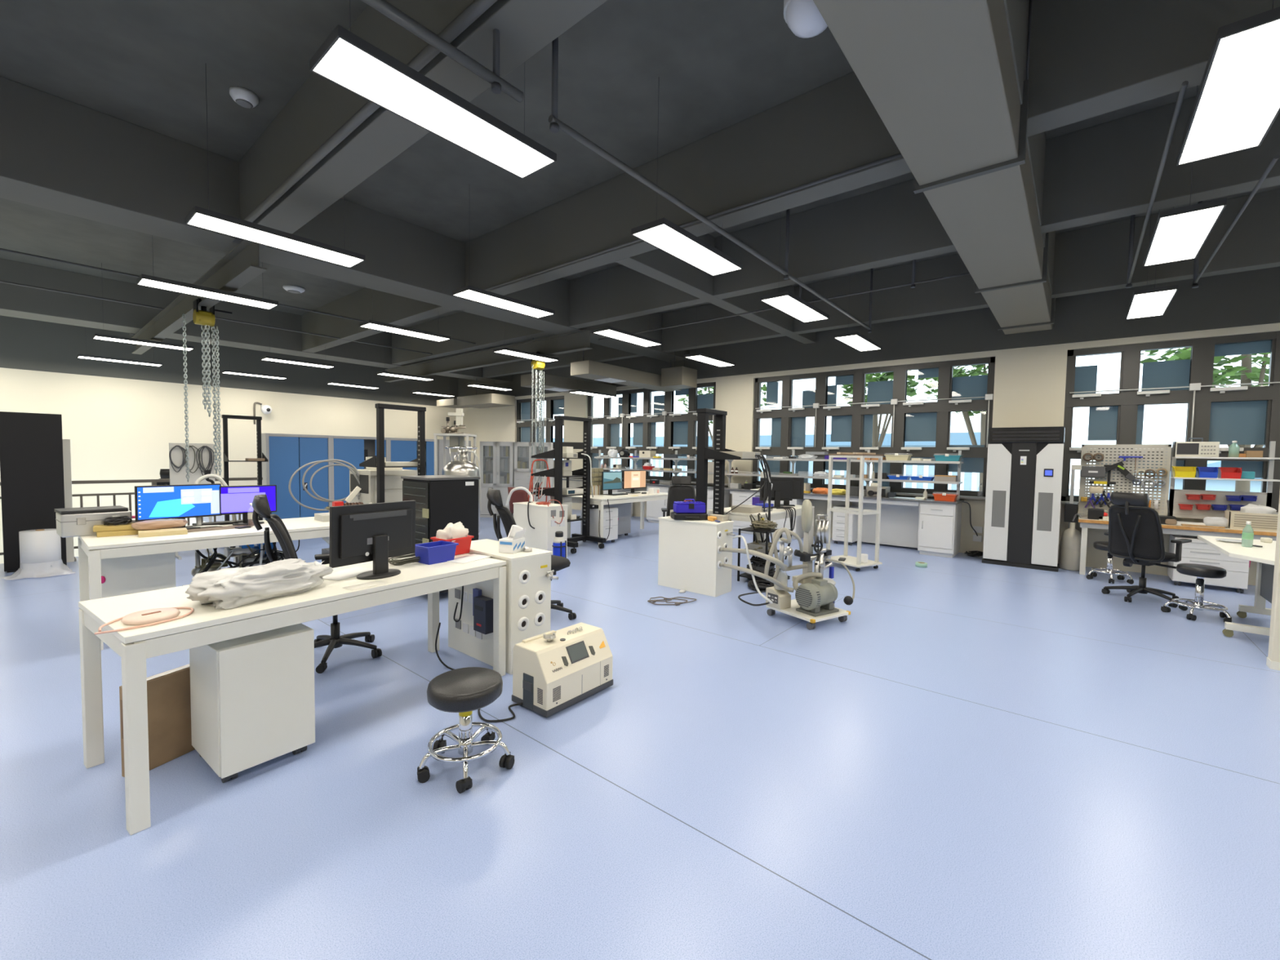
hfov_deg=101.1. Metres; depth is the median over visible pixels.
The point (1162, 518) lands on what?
station
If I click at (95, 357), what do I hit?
diffuser
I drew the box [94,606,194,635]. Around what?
cable
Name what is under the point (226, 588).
plastic bag
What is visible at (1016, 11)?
ceiling beam
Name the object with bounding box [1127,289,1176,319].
diffuser
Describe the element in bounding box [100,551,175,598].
pedestal
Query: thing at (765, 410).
opener
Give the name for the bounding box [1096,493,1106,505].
pliers
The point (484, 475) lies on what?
binder
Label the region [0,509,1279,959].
floor
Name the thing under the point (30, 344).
ceiling beam
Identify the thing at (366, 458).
supplies
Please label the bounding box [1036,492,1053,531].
grille
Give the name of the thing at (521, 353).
diffuser
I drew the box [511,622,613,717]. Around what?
machine
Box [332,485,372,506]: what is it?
gauge
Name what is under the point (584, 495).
shelf
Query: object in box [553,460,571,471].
instrument
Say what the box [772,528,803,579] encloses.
hose
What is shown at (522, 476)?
tall cabinet
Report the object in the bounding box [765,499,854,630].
cart
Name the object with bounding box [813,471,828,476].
plastic bag
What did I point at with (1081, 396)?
opener
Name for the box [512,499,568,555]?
console
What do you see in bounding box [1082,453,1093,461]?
ring
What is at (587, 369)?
box
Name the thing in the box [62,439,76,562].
board
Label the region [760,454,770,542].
cable
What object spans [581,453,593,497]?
cable
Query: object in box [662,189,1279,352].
ceiling beam
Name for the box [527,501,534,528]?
cable
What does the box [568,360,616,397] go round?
lamp
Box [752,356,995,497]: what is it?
window
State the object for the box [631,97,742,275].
lamp
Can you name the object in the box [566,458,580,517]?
display stand
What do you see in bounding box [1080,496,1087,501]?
tape measure
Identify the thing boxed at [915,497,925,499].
tray
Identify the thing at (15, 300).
ceiling beam
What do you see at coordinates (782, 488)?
monitor
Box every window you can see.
[516,395,564,460]
[587,382,715,481]
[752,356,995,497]
[1061,330,1279,511]
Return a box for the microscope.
[757,467,768,488]
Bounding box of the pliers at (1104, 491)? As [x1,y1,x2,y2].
[1099,490,1109,501]
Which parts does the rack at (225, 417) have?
post, post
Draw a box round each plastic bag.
[185,558,333,609]
[435,521,468,542]
[608,448,617,457]
[643,462,652,466]
[798,454,817,458]
[812,487,827,493]
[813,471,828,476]
[831,488,845,494]
[1203,516,1227,527]
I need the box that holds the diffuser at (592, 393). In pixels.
[572,391,612,397]
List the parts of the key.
handle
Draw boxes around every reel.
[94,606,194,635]
[1164,519,1177,524]
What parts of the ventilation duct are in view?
hanger rod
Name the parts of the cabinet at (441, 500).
door, lid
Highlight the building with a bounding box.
[544,431,980,491]
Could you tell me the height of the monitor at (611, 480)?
0.430 m
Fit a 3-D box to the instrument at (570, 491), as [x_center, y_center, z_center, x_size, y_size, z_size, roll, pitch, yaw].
[-1.154,0.184,8.581,0.304,0.090,0.360,3,3,40]
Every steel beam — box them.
[128,237,266,354]
[384,328,592,382]
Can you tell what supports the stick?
on the station
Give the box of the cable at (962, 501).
[961,501,977,536]
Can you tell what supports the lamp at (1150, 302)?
hanging from the ceiling
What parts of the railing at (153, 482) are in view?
rail, rail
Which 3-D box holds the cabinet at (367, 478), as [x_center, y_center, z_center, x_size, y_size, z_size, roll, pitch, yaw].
[-3.525,0.486,7.251,0.662,1.254,0.640,3,3,40]
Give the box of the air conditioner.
[982,426,1065,572]
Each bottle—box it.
[247,502,254,525]
[871,471,875,478]
[923,488,927,498]
[1227,440,1239,457]
[1241,520,1253,547]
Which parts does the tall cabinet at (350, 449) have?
sliding door, sliding door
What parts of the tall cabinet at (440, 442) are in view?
door, door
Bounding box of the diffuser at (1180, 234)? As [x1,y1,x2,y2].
[1145,205,1223,265]
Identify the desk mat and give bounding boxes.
[187,524,251,532]
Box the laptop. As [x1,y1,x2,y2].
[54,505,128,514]
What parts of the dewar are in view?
ring handle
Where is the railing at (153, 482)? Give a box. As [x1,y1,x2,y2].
[0,477,262,555]
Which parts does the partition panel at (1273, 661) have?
skirting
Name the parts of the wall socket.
socket plate, socket plate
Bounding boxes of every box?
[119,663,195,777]
[364,449,367,460]
[436,381,515,408]
[498,524,525,553]
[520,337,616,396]
[570,350,681,391]
[648,488,659,493]
[652,467,663,470]
[661,350,697,389]
[708,514,728,521]
[729,483,741,488]
[824,455,846,459]
[871,457,885,460]
[875,472,889,479]
[884,453,912,460]
[887,474,910,479]
[909,475,934,480]
[911,457,922,460]
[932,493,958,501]
[933,453,963,461]
[934,475,957,481]
[1227,453,1246,457]
[1244,450,1262,457]
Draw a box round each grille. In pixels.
[544,387,569,391]
[594,377,626,382]
[991,490,1006,527]
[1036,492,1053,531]
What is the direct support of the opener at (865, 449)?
attached to the window at (931, 421)
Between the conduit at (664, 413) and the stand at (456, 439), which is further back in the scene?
the conduit at (664, 413)
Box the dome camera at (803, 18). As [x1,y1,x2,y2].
[783,0,827,38]
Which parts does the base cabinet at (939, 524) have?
door, drawer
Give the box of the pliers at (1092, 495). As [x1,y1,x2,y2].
[1087,493,1097,502]
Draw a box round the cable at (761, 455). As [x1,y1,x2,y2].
[760,455,773,501]
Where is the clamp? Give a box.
[1118,456,1129,460]
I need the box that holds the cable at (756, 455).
[725,454,765,513]
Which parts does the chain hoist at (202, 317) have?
chain, chain, chain, chain, chain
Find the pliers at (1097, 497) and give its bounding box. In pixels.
[1091,496,1102,506]
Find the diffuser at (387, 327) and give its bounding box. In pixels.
[361,323,448,341]
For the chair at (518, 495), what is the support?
on the floor
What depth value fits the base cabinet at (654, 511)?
11.78 m
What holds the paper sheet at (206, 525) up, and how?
on the table at (91, 548)
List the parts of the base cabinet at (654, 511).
door, drawer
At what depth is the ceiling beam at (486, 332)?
11.32 m
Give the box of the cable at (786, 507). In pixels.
[786,506,793,535]
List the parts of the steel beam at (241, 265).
mounting plate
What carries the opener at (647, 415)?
attached to the window at (682, 429)
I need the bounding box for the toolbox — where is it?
[673,498,705,513]
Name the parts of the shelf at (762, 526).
post, post, post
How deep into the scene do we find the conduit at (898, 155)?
4.64 m
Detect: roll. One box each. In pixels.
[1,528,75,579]
[861,553,867,563]
[915,561,927,567]
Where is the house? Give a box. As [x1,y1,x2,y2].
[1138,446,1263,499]
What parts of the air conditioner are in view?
panel, panel, panel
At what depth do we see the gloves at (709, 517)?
5.84 m
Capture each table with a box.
[77,516,329,650]
[78,553,506,835]
[567,490,667,544]
[706,502,814,557]
[1197,534,1275,636]
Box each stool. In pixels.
[417,666,514,793]
[1086,541,1133,584]
[1160,563,1231,622]
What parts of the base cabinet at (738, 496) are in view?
door, drawer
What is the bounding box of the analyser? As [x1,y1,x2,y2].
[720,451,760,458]
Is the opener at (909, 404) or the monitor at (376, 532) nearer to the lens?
the monitor at (376, 532)
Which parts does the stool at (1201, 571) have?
leg, leg, leg, seat, leg, leg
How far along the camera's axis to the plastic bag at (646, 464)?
12.24 m
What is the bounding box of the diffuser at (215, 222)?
[187,213,363,266]
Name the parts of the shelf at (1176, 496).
bin panel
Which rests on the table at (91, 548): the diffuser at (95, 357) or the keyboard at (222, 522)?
the keyboard at (222, 522)
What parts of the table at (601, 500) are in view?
leg, rail, leg, rail, leg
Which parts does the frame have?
post, post, post, post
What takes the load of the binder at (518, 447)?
on the tall cabinet at (522, 476)
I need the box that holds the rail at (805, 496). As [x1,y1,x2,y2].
[729,490,919,506]
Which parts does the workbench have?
leg, rail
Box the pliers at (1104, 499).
[1099,497,1110,507]
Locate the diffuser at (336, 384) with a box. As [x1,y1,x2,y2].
[328,382,378,388]
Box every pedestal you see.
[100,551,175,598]
[189,623,315,782]
[581,506,618,542]
[603,502,631,535]
[831,505,858,545]
[1167,533,1250,593]
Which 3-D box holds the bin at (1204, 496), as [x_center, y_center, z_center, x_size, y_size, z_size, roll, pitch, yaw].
[7.190,0.216,6.665,0.131,0.065,0.128,3,3,40]
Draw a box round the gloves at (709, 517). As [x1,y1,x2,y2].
[707,515,716,520]
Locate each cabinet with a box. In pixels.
[261,433,331,519]
[330,435,388,506]
[349,469,417,503]
[388,437,438,475]
[400,475,479,593]
[437,439,471,475]
[448,538,558,675]
[480,441,514,517]
[514,441,553,502]
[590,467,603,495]
[603,484,633,516]
[646,485,669,523]
[657,515,735,596]
[694,488,729,520]
[731,490,766,534]
[766,498,809,539]
[917,502,962,557]
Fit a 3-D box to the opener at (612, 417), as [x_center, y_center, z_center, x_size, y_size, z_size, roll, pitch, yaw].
[-0.729,-1.588,13.539,0.320,0.072,0.050,3,3,40]
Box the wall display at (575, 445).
[552,441,582,448]
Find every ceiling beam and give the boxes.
[0,76,689,361]
[0,257,511,383]
[0,315,457,405]
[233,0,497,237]
[239,0,607,246]
[301,287,456,352]
[391,311,552,364]
[457,266,1279,396]
[465,0,1279,295]
[482,334,642,377]
[568,96,1279,328]
[574,476,1278,513]
[614,233,816,343]
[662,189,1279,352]
[1003,0,1055,308]
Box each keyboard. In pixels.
[191,520,242,525]
[608,493,627,495]
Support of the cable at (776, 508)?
hanging from the table at (776, 513)
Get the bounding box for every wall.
[0,367,458,564]
[458,322,1279,585]
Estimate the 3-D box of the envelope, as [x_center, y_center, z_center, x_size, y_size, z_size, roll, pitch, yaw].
[-4.102,0.373,4.504,0.207,0.074,0.380,2,3,31]
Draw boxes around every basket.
[755,502,773,511]
[1224,510,1278,531]
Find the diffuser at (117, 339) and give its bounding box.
[93,336,192,350]
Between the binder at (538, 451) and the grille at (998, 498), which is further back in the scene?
the binder at (538, 451)
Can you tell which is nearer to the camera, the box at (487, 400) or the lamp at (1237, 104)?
the lamp at (1237, 104)
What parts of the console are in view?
socket plate, socket plate, socket plate, socket plate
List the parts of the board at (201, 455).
panel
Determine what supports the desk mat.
on the table at (91, 548)
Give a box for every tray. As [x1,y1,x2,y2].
[659,481,671,484]
[805,451,828,454]
[830,555,882,567]
[833,475,844,477]
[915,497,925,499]
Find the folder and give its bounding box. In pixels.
[137,527,187,537]
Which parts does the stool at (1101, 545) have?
seat, leg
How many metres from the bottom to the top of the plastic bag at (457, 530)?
0.185 m
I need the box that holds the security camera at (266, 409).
[253,402,271,424]
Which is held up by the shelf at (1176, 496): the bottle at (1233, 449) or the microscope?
the bottle at (1233, 449)
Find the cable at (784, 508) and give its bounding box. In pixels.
[783,507,791,546]
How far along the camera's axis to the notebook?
6.55 m
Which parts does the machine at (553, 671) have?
carry handle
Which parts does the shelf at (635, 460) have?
rail, rail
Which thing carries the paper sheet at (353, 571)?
on the table at (206, 624)
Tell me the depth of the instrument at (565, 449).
8.50 m
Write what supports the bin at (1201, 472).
on the shelf at (1176, 496)
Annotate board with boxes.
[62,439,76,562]
[168,442,214,559]
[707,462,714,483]
[852,502,919,547]
[1181,524,1225,528]
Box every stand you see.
[433,408,476,475]
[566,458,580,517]
[1058,464,1081,568]
[1098,512,1108,519]
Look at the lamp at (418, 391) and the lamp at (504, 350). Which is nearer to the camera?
the lamp at (504, 350)
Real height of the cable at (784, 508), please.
0.699 m
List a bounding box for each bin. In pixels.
[414,540,458,564]
[430,535,473,555]
[642,466,655,470]
[751,496,763,505]
[1171,466,1196,477]
[1177,503,1193,510]
[1185,493,1200,500]
[1195,466,1218,478]
[1195,503,1210,510]
[1200,493,1216,500]
[1210,504,1227,511]
[1217,466,1242,479]
[1225,495,1242,501]
[1228,504,1245,510]
[1240,495,1257,501]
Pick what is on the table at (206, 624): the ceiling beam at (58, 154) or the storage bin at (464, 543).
the storage bin at (464, 543)
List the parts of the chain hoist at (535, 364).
chain, chain, chain, chain, chain, chain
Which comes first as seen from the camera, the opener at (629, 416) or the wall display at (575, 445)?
the wall display at (575, 445)
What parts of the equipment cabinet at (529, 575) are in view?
socket plate, socket plate, socket plate, socket plate, socket plate, socket plate, socket plate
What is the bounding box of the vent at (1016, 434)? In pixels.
[988,426,1065,443]
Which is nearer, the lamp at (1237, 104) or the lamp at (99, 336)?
the lamp at (1237, 104)
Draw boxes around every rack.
[221,414,267,547]
[359,403,426,502]
[530,415,605,553]
[695,408,759,515]
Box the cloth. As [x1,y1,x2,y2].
[1240,503,1277,514]
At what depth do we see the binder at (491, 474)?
12.45 m
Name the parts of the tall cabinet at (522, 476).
glass door, drawer, drawer, drawer, glass door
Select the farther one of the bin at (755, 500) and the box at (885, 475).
the box at (885, 475)
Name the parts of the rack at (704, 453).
post, post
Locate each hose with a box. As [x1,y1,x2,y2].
[194,474,236,525]
[288,460,359,511]
[302,458,359,502]
[309,463,359,501]
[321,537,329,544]
[505,486,533,506]
[719,547,808,571]
[719,563,794,592]
[733,535,773,604]
[764,527,791,575]
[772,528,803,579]
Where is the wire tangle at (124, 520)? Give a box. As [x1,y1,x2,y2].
[103,515,132,524]
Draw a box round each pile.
[747,579,778,591]
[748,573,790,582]
[964,551,982,556]
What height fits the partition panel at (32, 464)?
1.900 m
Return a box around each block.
[838,557,845,560]
[888,492,896,497]
[1260,537,1272,542]
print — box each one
[120,699,123,738]
[499,541,524,550]
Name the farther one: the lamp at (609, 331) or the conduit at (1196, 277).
the lamp at (609, 331)
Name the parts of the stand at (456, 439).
post, post, valve knob, plate, post, post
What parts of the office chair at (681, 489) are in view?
armrest, frame, backrest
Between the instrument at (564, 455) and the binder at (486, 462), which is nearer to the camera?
the instrument at (564, 455)
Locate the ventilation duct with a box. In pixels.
[813,0,1055,334]
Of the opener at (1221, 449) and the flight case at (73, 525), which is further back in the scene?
the opener at (1221, 449)
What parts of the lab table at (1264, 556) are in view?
leg, modesty panel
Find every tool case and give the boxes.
[670,511,707,519]
[1080,466,1106,477]
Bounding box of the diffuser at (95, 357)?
[78,355,160,366]
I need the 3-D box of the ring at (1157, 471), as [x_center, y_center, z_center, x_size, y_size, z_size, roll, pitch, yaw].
[6.886,-0.103,6.955,0.110,0.109,0.044,3,3,40]
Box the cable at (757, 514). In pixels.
[757,514,763,542]
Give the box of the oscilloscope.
[1172,437,1219,457]
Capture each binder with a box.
[483,474,485,483]
[485,461,488,471]
[485,473,490,483]
[488,445,493,456]
[488,458,493,471]
[490,472,493,483]
[500,459,504,471]
[500,475,506,484]
[501,446,505,456]
[504,458,507,471]
[505,445,509,456]
[506,472,509,484]
[507,457,509,471]
[517,446,521,456]
[517,461,522,468]
[520,447,522,456]
[522,447,526,456]
[522,462,527,468]
[526,446,528,456]
[536,447,540,454]
[536,460,540,468]
[540,461,545,468]
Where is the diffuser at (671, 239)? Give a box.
[633,224,740,275]
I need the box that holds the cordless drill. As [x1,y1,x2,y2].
[1105,461,1136,480]
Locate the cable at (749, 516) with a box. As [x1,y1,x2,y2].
[749,515,756,580]
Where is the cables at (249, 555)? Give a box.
[182,539,299,586]
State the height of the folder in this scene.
0.038 m
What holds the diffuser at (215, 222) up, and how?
attached to the lamp at (200, 217)
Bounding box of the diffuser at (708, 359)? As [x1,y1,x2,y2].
[687,355,733,366]
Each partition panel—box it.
[0,411,66,573]
[1266,493,1279,671]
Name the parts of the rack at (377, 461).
post, post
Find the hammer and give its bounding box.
[1103,464,1111,486]
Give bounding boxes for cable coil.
[647,596,696,605]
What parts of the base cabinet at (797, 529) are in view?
panel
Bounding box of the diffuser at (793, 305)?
[762,295,826,322]
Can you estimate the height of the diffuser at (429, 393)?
0.009 m
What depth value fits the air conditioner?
7.46 m
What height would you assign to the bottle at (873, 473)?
0.130 m
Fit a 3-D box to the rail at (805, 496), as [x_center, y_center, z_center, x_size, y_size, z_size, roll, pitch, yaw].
[3.133,0.311,9.500,3.430,0.068,0.030,3,3,40]
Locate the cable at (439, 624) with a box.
[435,622,523,722]
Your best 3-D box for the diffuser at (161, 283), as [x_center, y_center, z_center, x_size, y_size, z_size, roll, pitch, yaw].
[-4.962,-2.146,6.105,0.308,0.009,1.208,3,3,40]
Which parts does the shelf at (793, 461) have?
rail, rail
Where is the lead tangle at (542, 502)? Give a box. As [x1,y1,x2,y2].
[535,501,551,504]
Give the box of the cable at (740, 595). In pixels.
[737,591,772,605]
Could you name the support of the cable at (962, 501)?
hanging from the countertop at (928, 500)
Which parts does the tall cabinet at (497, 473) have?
glass door, door, door, glass door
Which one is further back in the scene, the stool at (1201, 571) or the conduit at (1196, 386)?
the conduit at (1196, 386)
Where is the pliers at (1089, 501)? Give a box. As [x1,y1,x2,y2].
[1084,497,1094,508]
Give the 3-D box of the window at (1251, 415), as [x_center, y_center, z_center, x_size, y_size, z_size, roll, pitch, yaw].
[7.891,-0.715,6.509,4.143,2.220,0.132,3,3,40]
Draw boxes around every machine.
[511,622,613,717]
[866,482,890,497]
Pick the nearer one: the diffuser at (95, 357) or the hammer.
the hammer
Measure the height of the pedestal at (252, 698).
0.621 m
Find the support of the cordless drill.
hanging from the pegboard
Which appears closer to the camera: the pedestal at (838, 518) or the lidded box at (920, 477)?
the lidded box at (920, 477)
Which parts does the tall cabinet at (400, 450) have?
sliding door, sliding door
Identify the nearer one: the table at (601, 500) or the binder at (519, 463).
the table at (601, 500)
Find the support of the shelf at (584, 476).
attached to the rack at (556, 454)
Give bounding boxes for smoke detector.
[229,85,258,108]
[282,284,304,293]
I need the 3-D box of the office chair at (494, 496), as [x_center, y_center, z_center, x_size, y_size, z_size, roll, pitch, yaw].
[-0.998,0.671,4.791,0.770,1.189,0.631,0,3,-26]
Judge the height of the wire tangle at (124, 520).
0.062 m
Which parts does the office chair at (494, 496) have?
backrest, frame, seat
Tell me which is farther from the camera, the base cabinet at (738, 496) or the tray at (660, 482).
the tray at (660, 482)
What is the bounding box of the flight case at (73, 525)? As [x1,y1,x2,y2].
[55,510,132,537]
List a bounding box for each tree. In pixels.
[677,383,766,442]
[840,370,919,482]
[917,364,987,491]
[1140,346,1270,492]
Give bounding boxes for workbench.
[1078,515,1276,574]
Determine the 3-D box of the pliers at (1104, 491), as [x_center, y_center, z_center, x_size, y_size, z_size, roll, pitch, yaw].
[6.434,0.221,7.309,0.032,0.150,0.119,-2,4,-45]
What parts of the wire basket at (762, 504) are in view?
blue lid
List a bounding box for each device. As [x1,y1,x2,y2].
[245,457,264,461]
[590,504,598,509]
[613,464,621,468]
[649,479,659,484]
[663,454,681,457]
[743,483,755,488]
[778,471,799,475]
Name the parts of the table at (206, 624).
leg, rail, leg, rail, cable coil, leg, leg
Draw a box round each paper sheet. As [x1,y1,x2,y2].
[194,524,222,527]
[322,566,373,580]
[342,580,386,590]
[447,553,491,564]
[889,496,921,499]
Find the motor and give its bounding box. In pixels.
[618,448,628,457]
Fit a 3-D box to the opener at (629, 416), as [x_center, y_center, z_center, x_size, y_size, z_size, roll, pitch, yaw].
[-0.214,-1.560,13.111,0.320,0.072,0.050,3,3,40]
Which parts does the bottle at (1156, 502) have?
handle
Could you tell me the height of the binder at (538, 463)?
0.254 m
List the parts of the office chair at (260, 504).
frame, backrest, armrest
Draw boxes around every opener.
[606,416,617,419]
[625,446,636,449]
[626,415,636,418]
[646,414,657,417]
[646,446,657,449]
[668,446,680,449]
[669,413,681,417]
[755,447,770,450]
[756,408,771,413]
[786,447,803,449]
[788,407,804,411]
[822,405,840,410]
[822,447,839,450]
[859,447,879,451]
[861,404,879,408]
[901,447,921,451]
[902,401,924,406]
[946,447,969,451]
[948,399,971,404]
[1069,447,1096,452]
[1071,393,1101,399]
[1137,390,1169,396]
[1209,386,1248,393]
[1219,447,1244,453]
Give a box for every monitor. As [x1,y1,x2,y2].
[134,483,221,529]
[219,484,276,525]
[328,500,415,579]
[601,471,622,495]
[622,470,645,493]
[760,477,792,508]
[771,476,804,506]
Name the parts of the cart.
socket panel, round plate, motor, blue lever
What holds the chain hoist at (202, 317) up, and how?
hanging from the steel beam at (241, 265)
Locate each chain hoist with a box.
[182,297,231,484]
[531,351,545,496]
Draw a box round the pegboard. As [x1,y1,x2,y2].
[1078,444,1171,515]
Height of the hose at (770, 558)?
0.262 m
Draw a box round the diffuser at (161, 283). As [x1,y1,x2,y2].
[138,278,275,309]
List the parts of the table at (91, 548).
leg, rail, leg, rail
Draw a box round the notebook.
[1176,521,1205,525]
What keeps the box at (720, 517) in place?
on the cabinet at (690, 557)
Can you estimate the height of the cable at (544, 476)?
0.324 m
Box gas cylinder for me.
[1058,513,1082,570]
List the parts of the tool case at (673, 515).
handle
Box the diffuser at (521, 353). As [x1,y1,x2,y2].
[496,350,557,361]
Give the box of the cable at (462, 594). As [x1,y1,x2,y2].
[453,586,463,622]
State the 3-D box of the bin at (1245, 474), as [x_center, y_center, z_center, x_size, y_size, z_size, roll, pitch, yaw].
[7.361,-0.060,6.398,0.120,0.090,0.150,3,3,40]
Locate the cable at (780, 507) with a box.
[780,506,792,558]
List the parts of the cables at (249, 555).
valve stem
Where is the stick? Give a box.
[1167,500,1169,515]
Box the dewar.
[442,446,480,533]
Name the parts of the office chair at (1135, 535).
backrest, frame, seat, armrest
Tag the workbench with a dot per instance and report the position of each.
(1086, 523)
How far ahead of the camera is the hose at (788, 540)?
4.74 m
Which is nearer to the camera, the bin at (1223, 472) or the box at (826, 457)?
the bin at (1223, 472)
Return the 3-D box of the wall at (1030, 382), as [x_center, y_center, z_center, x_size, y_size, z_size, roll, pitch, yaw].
[2.459,-0.538,11.069,22.400,3.340,0.280,3,3,40]
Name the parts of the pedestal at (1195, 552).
drawer, handle, handle, handle, drawer, drawer, drawer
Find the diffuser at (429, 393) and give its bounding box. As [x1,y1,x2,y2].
[413,392,453,396]
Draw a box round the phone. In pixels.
[235,525,250,528]
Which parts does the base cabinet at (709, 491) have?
drawer, door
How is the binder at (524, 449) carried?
on the tall cabinet at (522, 476)
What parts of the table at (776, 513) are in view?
rail, leg, rail, leg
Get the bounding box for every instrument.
[314,512,329,522]
[365,466,402,470]
[384,462,417,466]
[550,496,572,519]
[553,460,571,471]
[562,446,573,453]
[562,453,577,457]
[562,471,572,475]
[562,487,583,494]
[569,514,576,519]
[639,450,656,457]
[730,504,762,513]
[804,482,810,490]
[849,486,859,495]
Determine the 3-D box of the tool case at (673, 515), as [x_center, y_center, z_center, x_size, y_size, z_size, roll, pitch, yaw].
[0.562,0.409,5.989,0.390,0.070,0.309,1,3,-8]
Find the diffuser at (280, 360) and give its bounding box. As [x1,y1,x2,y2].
[262,358,333,368]
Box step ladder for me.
[528,459,551,502]
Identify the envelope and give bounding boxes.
[130,518,187,530]
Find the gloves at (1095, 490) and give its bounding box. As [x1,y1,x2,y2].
[1088,486,1103,493]
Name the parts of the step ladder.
leg, rail, leg, rail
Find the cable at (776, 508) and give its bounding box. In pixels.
[776,507,791,530]
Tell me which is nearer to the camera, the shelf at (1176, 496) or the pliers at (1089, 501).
the shelf at (1176, 496)
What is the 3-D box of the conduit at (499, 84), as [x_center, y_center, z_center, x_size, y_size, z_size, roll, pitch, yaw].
[-2.041,-2.544,1.200,0.052,1.088,4.360,3,3,40]
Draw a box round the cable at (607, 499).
[599,498,610,540]
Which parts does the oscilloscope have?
handle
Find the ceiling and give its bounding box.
[0,0,1279,349]
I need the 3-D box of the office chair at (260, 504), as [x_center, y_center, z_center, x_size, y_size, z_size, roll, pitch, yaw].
[-2.305,0.696,3.787,0.764,1.189,0.655,-1,3,-34]
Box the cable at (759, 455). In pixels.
[757,454,765,511]
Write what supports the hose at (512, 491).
attached to the console
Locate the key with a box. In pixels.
[1128,456,1142,476]
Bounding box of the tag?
[101,576,105,583]
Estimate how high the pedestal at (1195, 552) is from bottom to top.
0.599 m
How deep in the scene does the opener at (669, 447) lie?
12.27 m
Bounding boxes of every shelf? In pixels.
[228,460,266,462]
[380,466,425,467]
[562,457,587,458]
[562,475,586,477]
[562,493,586,496]
[567,517,586,521]
[594,449,727,475]
[724,448,963,500]
[737,520,782,584]
[1168,440,1279,519]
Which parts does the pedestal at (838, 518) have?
drawer, drawer, drawer, drawer, drawer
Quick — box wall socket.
[973,526,982,542]
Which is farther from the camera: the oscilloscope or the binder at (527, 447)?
the binder at (527, 447)
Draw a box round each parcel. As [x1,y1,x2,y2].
[93,522,134,532]
[96,529,141,537]
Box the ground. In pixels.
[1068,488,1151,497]
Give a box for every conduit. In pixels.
[0,248,475,343]
[0,280,432,354]
[360,0,524,102]
[483,152,902,290]
[520,417,554,442]
[548,36,873,333]
[587,408,715,447]
[598,259,969,340]
[755,394,993,447]
[1069,382,1279,441]
[1125,80,1188,288]
[1191,155,1279,288]
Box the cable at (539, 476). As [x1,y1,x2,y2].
[535,475,539,501]
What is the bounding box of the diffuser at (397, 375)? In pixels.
[377,373,431,380]
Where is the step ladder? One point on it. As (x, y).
(531, 477)
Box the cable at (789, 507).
[785,506,795,559]
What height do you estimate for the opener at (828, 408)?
0.072 m
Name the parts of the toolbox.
lid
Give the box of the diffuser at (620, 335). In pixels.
[594,329,659,346]
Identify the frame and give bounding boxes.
[825,452,883,571]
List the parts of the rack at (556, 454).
post, post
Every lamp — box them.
[76,327,162,366]
[92,262,194,351]
[136,235,278,309]
[185,69,364,267]
[221,369,287,379]
[260,330,334,368]
[309,0,556,178]
[326,373,379,389]
[359,317,450,342]
[376,354,434,380]
[412,379,455,396]
[452,285,555,318]
[466,382,512,391]
[493,346,559,362]
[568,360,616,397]
[592,279,662,346]
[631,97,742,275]
[684,311,735,366]
[760,211,829,322]
[833,289,881,351]
[1125,219,1178,319]
[1142,85,1226,266]
[1176,0,1279,165]
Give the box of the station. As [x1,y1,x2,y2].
[1159,515,1176,524]
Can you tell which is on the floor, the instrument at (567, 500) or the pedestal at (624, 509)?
the pedestal at (624, 509)
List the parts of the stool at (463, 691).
leg, leg, seat, leg, leg, leg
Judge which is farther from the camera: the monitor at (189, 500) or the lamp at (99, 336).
the lamp at (99, 336)
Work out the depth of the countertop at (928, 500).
8.80 m
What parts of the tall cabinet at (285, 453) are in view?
sliding door, sliding door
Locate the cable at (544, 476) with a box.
[541,475,545,496]
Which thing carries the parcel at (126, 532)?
on the table at (91, 548)
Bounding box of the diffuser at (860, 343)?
[835,335,879,351]
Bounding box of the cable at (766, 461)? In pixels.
[761,454,771,520]
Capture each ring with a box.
[523,547,532,551]
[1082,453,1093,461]
[1093,453,1103,461]
[1132,479,1141,484]
[1136,469,1146,475]
[1140,478,1155,488]
[1144,469,1155,477]
[1155,467,1167,476]
[1155,479,1165,486]
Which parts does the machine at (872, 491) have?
motor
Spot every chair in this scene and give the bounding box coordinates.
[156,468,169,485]
[252,493,382,673]
[486,488,576,619]
[507,487,528,515]
[661,475,695,516]
[1101,491,1191,607]
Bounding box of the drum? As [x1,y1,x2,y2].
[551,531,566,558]
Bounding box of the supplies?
[365,457,386,462]
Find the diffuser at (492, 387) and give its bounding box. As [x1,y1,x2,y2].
[467,385,511,390]
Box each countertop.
[562,478,728,488]
[724,487,964,504]
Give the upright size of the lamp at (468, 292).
1.218 m
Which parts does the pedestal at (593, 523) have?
drawer, drawer, drawer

